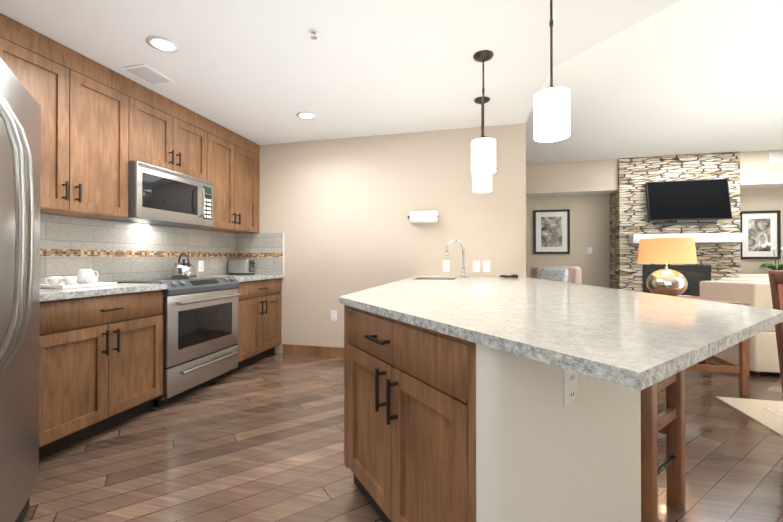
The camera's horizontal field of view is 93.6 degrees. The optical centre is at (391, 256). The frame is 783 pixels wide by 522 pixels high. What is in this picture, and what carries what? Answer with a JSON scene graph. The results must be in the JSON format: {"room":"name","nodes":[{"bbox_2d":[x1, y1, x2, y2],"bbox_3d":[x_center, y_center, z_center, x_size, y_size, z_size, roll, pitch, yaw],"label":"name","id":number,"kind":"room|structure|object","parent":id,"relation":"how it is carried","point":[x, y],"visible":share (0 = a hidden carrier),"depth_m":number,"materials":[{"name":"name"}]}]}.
{"room":"kitchen and living room","nodes":[
{"label":"kitchen and living room","id":0,"kind":"room"},
{"bbox_2d":[48,214,225,275],"bbox_3d":[-2.575,-0.219,1.769,0.100,2.660,5.720,0,0,14],"label":"wall","id":1,"kind":"structure","parent":0,"point":[139,223],"depth_m":3.17,"materials":[{"name":"beige paint"}]},
{"bbox_2d":[0,13,7,65],"bbox_3d":[-2.361,-0.809,1.734,0.328,1.038,0.647,0,0,14],"label":"upper cabinet","id":2,"kind":"object","parent":1,"relation":"attached to","point":[3,19],"depth_m":2.02,"materials":[{"name":"brown wood"}]},
{"bbox_2d":[8,17,139,220],"bbox_3d":[-2.204,-0.805,2.376,0.328,1.038,0.942,0,0,14],"label":"upper cabinet","id":3,"kind":"object","parent":1,"relation":"attached to","point":[90,111],"depth_m":2.39,"materials":[{"name":"brown wood"}]},
{"bbox_2d":[40,214,283,283],"bbox_3d":[-1.849,-0.039,3.149,0.650,0.481,2.448,0,0,14],"label":"backsplash","id":4,"kind":"structure","parent":1,"relation":"attached to","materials":[{"name":"tile"}]},
{"bbox_2d":[198,261,203,271],"bbox_3d":[-1.993,0.103,3.849,0.007,0.115,0.072,0,0,14],"label":"outlet","id":5,"kind":"object","parent":4,"relation":"attached to","point":[200,266],"visible":1,"depth_m":3.84,"materials":[{"name":"white plastic"}]},
{"bbox_2d":[140,84,207,180],"bbox_3d":[-2.013,-1.013,3.160,0.328,0.612,0.804,0,0,14],"label":"upper cabinet","id":6,"kind":"object","parent":1,"relation":"attached to","point":[173,137],"depth_m":3.11,"materials":[{"name":"brown wood"}]},
{"bbox_2d":[101,161,212,226],"bbox_3d":[-1.950,-0.493,3.142,0.455,0.420,0.796,0,0,14],"label":"microwave","id":7,"kind":"object","parent":6,"relation":"attached to","point":[159,196],"visible":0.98,"depth_m":3.00,"materials":[{"name":"grey metal"}]},
{"bbox_2d":[172,119,259,232],"bbox_3d":[-1.824,-0.796,3.932,0.328,1.038,0.923,0,0,14],"label":"upper cabinet","id":8,"kind":"object","parent":1,"relation":"attached to","point":[233,159],"depth_m":3.88,"materials":[{"name":"brown wood"}]},
{"bbox_2d":[0,0,680,144],"bbox_3d":[1.136,-1.444,0.807,7.570,0.218,5.600,0,0,14],"label":"ceiling","id":9,"kind":"structure","parent":0,"point":[261,72],"depth_m":2.38,"materials":[{"name":"white paint"}]},
{"bbox_2d":[121,64,174,84],"bbox_3d":[-1.767,-1.317,2.680,0.200,0.011,0.260,0,0,14],"label":"ceiling vent","id":10,"kind":"object","parent":9,"relation":"in","point":[146,73],"visible":0.98,"depth_m":2.65,"materials":[{"name":"white metal"}]},
{"bbox_2d":[146,36,178,52],"bbox_3d":[-1.428,-1.322,2.298,0.176,0.007,0.176,0,0,14],"label":"recessed light","id":11,"kind":"object","parent":9,"relation":"in","point":[162,44],"visible":1,"depth_m":2.30,"materials":[{"name":"white paint"}]},
{"bbox_2d":[297,112,315,118],"bbox_3d":[-0.798,-1.315,3.441,0.176,0.007,0.176,0,0,14],"label":"recessed light","id":12,"kind":"object","parent":9,"relation":"in","point":[305,115],"visible":1,"depth_m":3.44,"materials":[{"name":"white paint"}]},
{"bbox_2d":[308,28,319,39],"bbox_3d":[-0.459,-1.310,2.175,0.070,0.033,0.070,0,0,14],"label":"sprinkler","id":13,"kind":"object","parent":9,"relation":"attached to","point":[313,33],"visible":1,"depth_m":2.17,"materials":[{"name":"white paint"}]},
{"bbox_2d":[473,96,491,191],"bbox_3d":[0.764,-0.936,3.102,0.156,0.769,0.156,0,0,14],"label":"pendant light","id":14,"kind":"object","parent":9,"relation":"hanging from","point":[482,183],"visible":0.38,"depth_m":3.06,"materials":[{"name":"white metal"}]},
{"bbox_2d":[471,50,495,174],"bbox_3d":[0.606,-0.940,2.426,0.156,0.769,0.156,0,0,14],"label":"pendant light","id":15,"kind":"object","parent":9,"relation":"hanging from","point":[483,154],"visible":1,"depth_m":2.37,"materials":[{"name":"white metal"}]},
{"bbox_2d":[534,0,569,141],"bbox_3d":[0.752,-0.944,1.728,0.156,0.769,0.156,0,0,14],"label":"pendant light","id":16,"kind":"object","parent":9,"relation":"hanging from","point":[551,113],"visible":1,"depth_m":1.67,"materials":[{"name":"white glass"}]},
{"bbox_2d":[235,123,525,352],"bbox_3d":[-0.258,-0.206,4.085,3.300,2.660,0.120,0,0,14],"label":"wall","id":17,"kind":"structure","parent":0,"point":[336,212],"depth_m":4.00,"materials":[{"name":"beige paint"}]},
{"bbox_2d":[283,344,343,357],"bbox_3d":[0.058,1.069,3.993,2.674,0.110,0.134,0,0,14],"label":"baseboard","id":18,"kind":"structure","parent":17,"relation":"attached to","point":[325,351],"depth_m":4.15,"materials":[{"name":"brown wood"}]},
{"bbox_2d":[331,310,336,320],"bbox_3d":[-0.643,0.665,4.108,0.072,0.115,0.007,0,0,14],"label":"outlet","id":19,"kind":"object","parent":17,"relation":"attached to","point":[333,315],"visible":1,"depth_m":4.11,"materials":[{"name":"white plastic"}]},
{"bbox_2d":[408,210,438,222],"bbox_3d":[0.330,-0.407,3.808,0.325,0.124,0.137,0,0,14],"label":"paper towel holder","id":20,"kind":"object","parent":17,"relation":"attached to","point":[423,216],"visible":0.98,"depth_m":3.75,"materials":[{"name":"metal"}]},
{"bbox_2d":[443,261,449,271],"bbox_3d":[0.566,0.103,3.815,0.072,0.115,0.007,0,0,14],"label":"outlet","id":21,"kind":"object","parent":17,"relation":"attached to","point":[446,264],"depth_m":3.81,"materials":[{"name":"white plastic"}]},
{"bbox_2d":[473,261,479,271],"bbox_3d":[0.865,0.102,3.742,0.072,0.115,0.008,0,0,14],"label":"outlet","id":22,"kind":"object","parent":17,"relation":"attached to","point":[476,266],"depth_m":3.74,"materials":[{"name":"white plastic"}]},
{"bbox_2d":[483,261,489,271],"bbox_3d":[0.960,0.102,3.719,0.072,0.115,0.007,0,0,14],"label":"outlet","id":23,"kind":"object","parent":17,"relation":"attached to","point":[486,264],"depth_m":3.72,"materials":[{"name":"white plastic"}]},
{"bbox_2d":[22,353,782,521],"bbox_3d":[1.556,1.143,2.234,7.900,0.060,8.800,0,0,14],"label":"floor","id":24,"kind":"structure","parent":0,"point":[261,440],"depth_m":2.01,"materials":[{"name":"brown wood"}]},
{"bbox_2d":[0,58,40,521],"bbox_3d":[-1.610,0.212,1.097,0.807,1.790,0.910,0,0,-31],"label":"fridge","id":25,"kind":"object","parent":24,"relation":"on","point":[20,130],"visible":1,"depth_m":1.32,"materials":[{"name":"silver metal"}]},
{"bbox_2d":[39,289,162,459],"bbox_3d":[-2.058,0.677,2.357,0.618,0.875,0.818,0,0,14],"label":"base cabinet","id":26,"kind":"object","parent":24,"relation":"on","point":[100,358],"depth_m":2.22,"materials":[{"name":"brown wood"}]},
{"bbox_2d":[40,281,166,300],"bbox_3d":[-2.044,0.218,2.356,0.646,0.038,0.818,0,0,14],"label":"countertop","id":27,"kind":"structure","parent":26,"relation":"on","point":[99,291],"depth_m":2.22,"materials":[{"name":"grey stone"}]},
{"bbox_2d":[40,269,116,288],"bbox_3d":[-2.059,0.142,2.403,0.260,0.112,0.340,0,0,14],"label":"tray","id":28,"kind":"object","parent":27,"relation":"on","point":[83,278],"visible":0.92,"depth_m":2.35,"materials":[{"name":"white ceramic"}]},
{"bbox_2d":[102,276,240,406],"bbox_3d":[-1.809,0.653,3.142,0.693,0.932,0.816,0,0,14],"label":"stove","id":29,"kind":"object","parent":24,"relation":"on","point":[200,330],"visible":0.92,"depth_m":2.97,"materials":[{"name":"silver metal"}]},
{"bbox_2d":[171,253,196,277],"bbox_3d":[-1.941,0.083,3.413,0.261,0.228,0.208,0,0,34],"label":"kettle","id":30,"kind":"object","parent":29,"relation":"on","point":[183,270],"visible":1,"depth_m":3.33,"materials":[{"name":"silver metal"}]},
{"bbox_2d":[229,277,283,372],"bbox_3d":[-1.669,0.686,3.946,0.618,0.875,0.806,0,0,14],"label":"base cabinet","id":31,"kind":"object","parent":24,"relation":"on","point":[259,302],"depth_m":3.82,"materials":[{"name":"brown wood"}]},
{"bbox_2d":[212,273,283,280],"bbox_3d":[-1.655,0.228,3.945,0.646,0.038,0.806,0,0,14],"label":"countertop","id":32,"kind":"structure","parent":31,"relation":"on","point":[256,276],"depth_m":3.99,"materials":[{"name":"grey stone"}]},
{"bbox_2d":[228,258,254,274],"bbox_3d":[-1.717,0.117,4.244,0.290,0.186,0.160,0,0,14],"label":"toaster","id":33,"kind":"object","parent":32,"relation":"on","point":[241,266],"visible":1,"depth_m":4.17,"materials":[{"name":"silver metal"}]},
{"bbox_2d":[344,372,413,486],"bbox_3d":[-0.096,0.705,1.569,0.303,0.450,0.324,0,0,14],"label":"base cabinet","id":34,"kind":"object","parent":24,"relation":"on","point":[360,388],"depth_m":1.69,"materials":[{"name":"wood"}]},
{"bbox_2d":[358,380,477,521],"bbox_3d":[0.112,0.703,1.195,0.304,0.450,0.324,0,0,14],"label":"base cabinet","id":35,"kind":"object","parent":24,"relation":"on","point":[455,410],"depth_m":1.22,"materials":[{"name":"wood"}]},
{"bbox_2d":[414,376,453,383],"bbox_3d":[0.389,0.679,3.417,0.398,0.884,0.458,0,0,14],"label":"base cabinet","id":36,"kind":"object","parent":24,"relation":"on","point":[415,377],"depth_m":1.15,"materials":[{"name":"wood"}]},
{"bbox_2d":[338,276,782,391],"bbox_3d":[0.720,0.212,2.149,1.720,0.030,3.168,0,0,14],"label":"countertop","id":37,"kind":"structure","parent":36,"relation":"on","point":[504,330],"depth_m":1.14,"materials":[{"name":"grey stone"}]},
{"bbox_2d":[415,277,455,279],"bbox_3d":[0.412,0.305,3.414,0.358,0.191,0.458,0,0,14],"label":"sink","id":38,"kind":"object","parent":37,"relation":"in","point":[417,278],"depth_m":3.63,"materials":[{"name":"silver metal"}]},
{"bbox_2d":[445,240,465,278],"bbox_3d":[0.591,0.026,3.381,0.192,0.356,0.099,0,0,14],"label":"faucet","id":39,"kind":"object","parent":37,"relation":"on","point":[463,260],"visible":1,"depth_m":3.38,"materials":[{"name":"silver metal"}]},
{"bbox_2d":[499,274,517,277],"bbox_3d":[1.124,0.191,3.537,0.175,0.031,0.093,0,0,14],"label":"charger","id":40,"kind":"object","parent":37,"relation":"on","point":[513,276],"visible":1,"depth_m":3.50,"materials":[{"name":"black plastic"}]},
{"bbox_2d":[564,369,577,406],"bbox_3d":[0.551,0.397,1.127,0.072,0.115,0.007,0,0,-34],"label":"outlet","id":41,"kind":"object","parent":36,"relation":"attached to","point":[570,387],"visible":0.81,"depth_m":1.12,"materials":[{"name":"white plastic"}]},
{"bbox_2d":[531,266,581,283],"bbox_3d":[2.255,0.642,5.368,0.780,0.980,0.800,0,0,-41],"label":"armchair","id":42,"kind":"object","parent":24,"relation":"on","point":[564,274],"visible":0.19,"depth_m":5.35,"materials":[{"name":"fabric"}]},
{"bbox_2d":[641,369,684,521],"bbox_3d":[1.039,0.773,1.682,0.410,0.675,0.410,0,0,-37],"label":"stool","id":43,"kind":"object","parent":24,"relation":"on","point":[669,421],"visible":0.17,"depth_m":1.56,"materials":[{"name":"brown wood"}]},
{"bbox_2d":[610,152,743,295],"bbox_3d":[4.314,-0.195,5.545,1.710,2.656,0.868,0,0,14],"label":"fireplace","id":44,"kind":"object","parent":24,"relation":"on","point":[718,250],"visible":0.44,"depth_m":5.53,"materials":[{"name":"stone"}]},
{"bbox_2d":[654,222,716,225],"bbox_3d":[4.377,-0.485,5.489,0.800,0.035,0.046,0,0,14],"label":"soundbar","id":45,"kind":"object","parent":44,"relation":"attached to","point":[693,223],"visible":1,"depth_m":5.46,"materials":[{"name":"grey plastic"}]},
{"bbox_2d":[645,179,731,220],"bbox_3d":[4.360,-0.826,5.423,1.040,0.600,0.046,0,-9,14],"label":"tv","id":46,"kind":"object","parent":44,"relation":"attached to","point":[707,199],"visible":1,"depth_m":5.40,"materials":[{"name":"black metal"}]},
{"bbox_2d":[677,296,749,394],"bbox_3d":[2.598,0.750,3.299,0.700,0.740,0.560,0,0,14],"label":"end table","id":47,"kind":"object","parent":24,"relation":"on","point":[706,367],"visible":0.29,"depth_m":3.00,"materials":[{"name":"brown wood"}]},
{"bbox_2d":[637,238,696,296],"bbox_3d":[2.462,0.111,3.295,0.430,0.535,0.430,0,0,14],"label":"lamp","id":48,"kind":"object","parent":47,"relation":"on","point":[666,280],"visible":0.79,"depth_m":3.17,"materials":[{"name":"silver metal"}]},
{"bbox_2d":[679,274,779,373],"bbox_3d":[4.286,0.653,3.721,2.200,0.938,0.980,0,0,14],"label":"sofa","id":49,"kind":"object","parent":24,"relation":"on","point":[754,290],"visible":0.31,"depth_m":3.46,"materials":[{"name":"beige fabric"}]},
{"bbox_2d":[716,396,782,436],"bbox_3d":[3.389,1.101,1.163,2.430,0.010,2.990,0,0,14],"label":"rug","id":50,"kind":"object","parent":24,"relation":"on","point":[768,414],"visible":0.92,"depth_m":2.63,"materials":[{"name":"beige carpet"}]},
{"bbox_2d":[768,270,782,393],"bbox_3d":[2.673,0.594,2.005,0.659,1.014,0.580,0,0,14],"label":"dining chair","id":51,"kind":"object","parent":50,"relation":"on","point":[776,281],"visible":0.85,"depth_m":2.32,"materials":[{"name":"brown wood"}]},
{"bbox_3d":[5.679,0.732,5.418,1.000,0.800,0.380,0,0,14],"label":"console table","id":52,"kind":"object","parent":24,"relation":"on","visible":0},
{"bbox_2d":[759,242,782,269],"bbox_3d":[5.676,0.062,5.407,0.421,0.539,0.470,0,0,14],"label":"orchid","id":53,"kind":"object","parent":52,"relation":"on","point":[770,265],"visible":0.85,"depth_m":5.40,"materials":[{"name":"beige"}]},
{"bbox_2d":[526,188,782,287],"bbox_3d":[2.589,-0.191,6.467,7.900,2.660,0.100,0,0,14],"label":"wall","id":54,"kind":"structure","parent":0,"point":[589,220],"depth_m":6.22,"materials":[{"name":"beige paint"}]},
{"bbox_2d":[534,209,569,253],"bbox_3d":[2.767,-0.422,6.356,0.580,0.760,0.030,0,0,14],"label":"picture","id":55,"kind":"object","parent":54,"relation":"attached to","point":[551,231],"visible":0.96,"depth_m":6.35,"materials":[{"name":"black"}]},
{"bbox_2d":[587,247,591,253],"bbox_3d":[3.355,-0.093,6.223,0.072,0.115,0.007,0,0,14],"label":"light switch","id":56,"kind":"object","parent":54,"relation":"attached to","point":[589,250],"visible":0.5,"depth_m":6.21,"materials":[{"name":"white plastic"}]},
{"bbox_2d":[740,210,780,258],"bbox_3d":[5.652,-0.326,5.650,0.520,0.740,0.030,0,0,14],"label":"picture","id":57,"kind":"object","parent":54,"relation":"attached to","point":[758,229],"visible":0.83,"depth_m":5.64,"materials":[{"name":"black"}]},
{"bbox_2d":[526,0,782,163],"bbox_3d":[1.556,-1.597,2.250,7.900,0.100,8.800,0,0,14],"label":"ceiling","id":58,"kind":"structure","parent":0,"point":[684,77],"depth_m":3.36,"materials":[{"name":"white paint"}]},
{"bbox_2d":[526,150,782,196],"bbox_3d":[2.529,-1.280,6.229,7.696,0.482,0.400,0,0,14],"label":"soffit","id":59,"kind":"structure","parent":0,"point":[757,171],"depth_m":5.86,"materials":[{"name":"beige paint"}]},
{"bbox_2d":[769,152,782,163],"bbox_3d":[5.579,-1.419,5.272,0.260,0.160,0.011,0,0,14],"label":"air vent","id":60,"kind":"object","parent":59,"relation":"attached to","point":[775,157],"visible":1,"depth_m":5.28,"materials":[{"name":"white paint"}]}
]}

